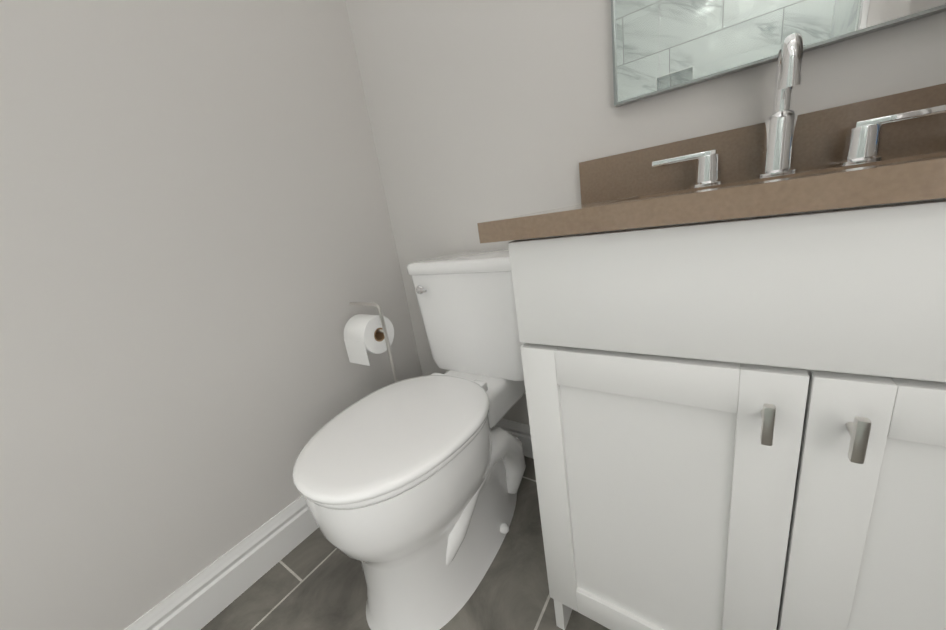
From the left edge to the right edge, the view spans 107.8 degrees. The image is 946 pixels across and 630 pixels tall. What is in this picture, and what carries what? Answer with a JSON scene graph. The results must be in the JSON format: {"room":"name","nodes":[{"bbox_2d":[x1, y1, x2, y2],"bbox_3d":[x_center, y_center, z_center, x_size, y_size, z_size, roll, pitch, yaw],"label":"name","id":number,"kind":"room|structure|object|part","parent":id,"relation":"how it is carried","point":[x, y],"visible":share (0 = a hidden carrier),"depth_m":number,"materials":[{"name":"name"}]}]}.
{"room":"bathroom","nodes":[
{"label":"bathroom","id":0,"kind":"room"},
{"bbox_2d":[0,0,422,629],"bbox_3d":[-1.045,-0.305,0.384,0.100,2.440,2.500,3,19,35],"label":"wall","id":1,"kind":"structure","parent":0,"point":[198,252],"depth_m":0.80,"materials":[{"name":"white paint"}]},
{"bbox_2d":[124,495,317,629],"bbox_3d":[-0.630,0.686,0.939,0.016,0.130,1.590,3,19,35],"label":"baseboard","id":2,"kind":"structure","parent":1,"relation":"attached to","point":[205,596],"depth_m":0.91,"materials":[{"name":"white paint"}]},
{"bbox_2d":[201,456,609,629],"bbox_3d":[0.245,0.954,-0.048,2.800,0.100,2.500,3,19,35],"label":"floor","id":3,"kind":"structure","parent":0,"point":[315,580],"depth_m":0.88,"materials":[{"name":"tile"}]},
{"bbox_2d":[344,302,397,381],"bbox_3d":[-0.252,0.286,1.123,0.210,0.680,0.150,3,19,35],"label":"toilet paper stand","id":4,"kind":"object","parent":3,"relation":"on","point":[364,334],"visible":0.69,"depth_m":1.05,"materials":[{"name":"white paper"}]},
{"bbox_3d":[-0.320,0.047,1.076,0.135,0.010,0.010,3,19,35],"label":"arm","id":5,"kind":"part","parent":4,"relation":"part of"},
{"bbox_2d":[292,249,525,629],"bbox_3d":[-0.094,0.269,0.930,0.406,0.771,0.738,3,19,35],"label":"toilet","id":6,"kind":"object","parent":3,"relation":"on","point":[407,489],"visible":0.94,"depth_m":0.79,"materials":[{"name":"white ceramic"}]},
{"bbox_3d":[-0.176,0.253,0.812,0.376,0.021,0.474,3,19,35],"label":"lid","id":7,"kind":"part","parent":6,"relation":"part of","materials":[{"name":"white plastic"}]},
{"bbox_3d":[-0.173,0.272,0.817,0.364,0.015,0.461,3,19,35],"label":"seat","id":8,"kind":"part","parent":6,"relation":"part of","materials":[{"name":"white plastic"}]},
{"bbox_3d":[-0.097,0.454,0.937,0.356,0.416,0.615,3,19,35],"label":"bowl","id":9,"kind":"part","parent":6,"relation":"part of","materials":[{"name":"white ceramic"}]},
{"bbox_3d":[-0.156,-0.073,1.040,0.045,0.010,0.009,3,19,35],"label":"flush lever","id":10,"kind":"part","parent":6,"relation":"part of","materials":[{"name":"silver metal"}]},
{"bbox_3d":[0.001,-0.162,1.036,0.406,0.036,0.204,3,19,35],"label":"tank lid","id":11,"kind":"part","parent":6,"relation":"part of","materials":[{"name":"white ceramic"}]},
{"bbox_3d":[0.027,0.007,1.084,0.392,0.319,0.190,3,19,35],"label":"tank","id":12,"kind":"part","parent":6,"relation":"part of","materials":[{"name":"white ceramic"}]},
{"bbox_2d":[477,33,945,629],"bbox_3d":[0.515,0.115,0.568,0.788,1.082,0.528,3,19,35],"label":"bathroom vanity","id":13,"kind":"object","parent":3,"relation":"on","point":[733,351],"visible":1,"depth_m":0.42,"materials":[{"name":"painted wood"},{"name":"quartz"},{"name":"metal"}]},
{"bbox_3d":[0.225,0.083,0.476,0.224,0.058,0.019,3,19,35],"label":"door rail","id":14,"kind":"part","parent":13,"relation":"part of","materials":[{"name":"white wood"}]},
{"bbox_3d":[0.298,0.557,0.611,0.224,0.058,0.019,3,19,35],"label":"door rail","id":15,"kind":"part","parent":13,"relation":"part of","materials":[{"name":"white wood"}]},
{"bbox_3d":[0.264,0.319,0.547,0.228,0.444,0.010,3,19,35],"label":"door panel","id":16,"kind":"part","parent":13,"relation":"part of","materials":[{"name":"white wood"}]},
{"bbox_2d":[651,149,724,188],"bbox_3d":[0.440,-0.294,0.709,0.127,0.066,0.054,3,19,35],"label":"handle","id":17,"kind":"object","parent":13,"relation":"on","point":[708,164],"depth_m":0.68,"materials":[{"name":"silver metal"}]},
{"bbox_3d":[0.329,0.115,0.386,0.009,0.009,0.022,3,19,35],"label":"pull post","id":18,"kind":"part","parent":13,"relation":"part of","materials":[{"name":"silver metal"}]},
{"bbox_2d":[755,33,803,178],"bbox_3d":[0.529,-0.350,0.586,0.060,0.212,0.116,3,19,35],"label":"faucet","id":19,"kind":"object","parent":13,"relation":"on","point":[781,126],"depth_m":0.60,"materials":[{"name":"silver metal"}]},
{"bbox_3d":[0.385,0.117,0.347,0.009,0.009,0.022,3,19,35],"label":"pull post","id":20,"kind":"part","parent":13,"relation":"part of","materials":[{"name":"silver metal"}]},
{"bbox_3d":[0.544,0.332,0.349,0.228,0.444,0.010,3,19,35],"label":"door panel","id":21,"kind":"part","parent":13,"relation":"part of","materials":[{"name":"white wood"}]},
{"bbox_2d":[836,100,945,166],"bbox_3d":[0.671,-0.283,0.546,0.127,0.066,0.054,3,19,35],"label":"handle","id":22,"kind":"object","parent":13,"relation":"on","point":[863,141],"depth_m":0.55,"materials":[{"name":"silver metal"}]},
{"bbox_3d":[0.505,0.096,0.278,0.224,0.058,0.019,3,19,35],"label":"door rail","id":23,"kind":"part","parent":13,"relation":"part of","materials":[{"name":"white wood"}]},
{"bbox_2d":[345,0,945,424],"bbox_3d":[0.768,-0.620,0.504,2.700,2.440,0.100,3,19,35],"label":"wall","id":24,"kind":"structure","parent":0,"point":[485,110],"depth_m":0.94,"materials":[{"name":"white paint"}]},
{"bbox_2d":[494,418,532,457],"bbox_3d":[0.113,0.460,1.331,0.760,0.130,0.016,3,19,35],"label":"baseboard","id":25,"kind":"structure","parent":24,"relation":"attached to","point":[521,432],"depth_m":1.28,"materials":[{"name":"white paint"}]},
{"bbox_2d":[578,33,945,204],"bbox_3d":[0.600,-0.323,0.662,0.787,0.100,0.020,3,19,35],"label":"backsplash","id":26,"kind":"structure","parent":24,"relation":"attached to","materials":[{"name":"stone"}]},
{"bbox_2d":[611,0,945,106],"bbox_3d":[0.525,-0.844,0.505,0.626,0.792,0.024,3,19,35],"label":"mirror","id":27,"kind":"object","parent":24,"relation":"attached to","point":[659,47],"visible":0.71,"depth_m":0.66,"materials":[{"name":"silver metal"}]},
{"bbox_3d":[0.271,-0.856,0.684,0.005,0.782,0.024,3,19,35],"label":"frame","id":28,"kind":"part","parent":27,"relation":"part of","materials":[{"name":"grey metal"}]}
]}

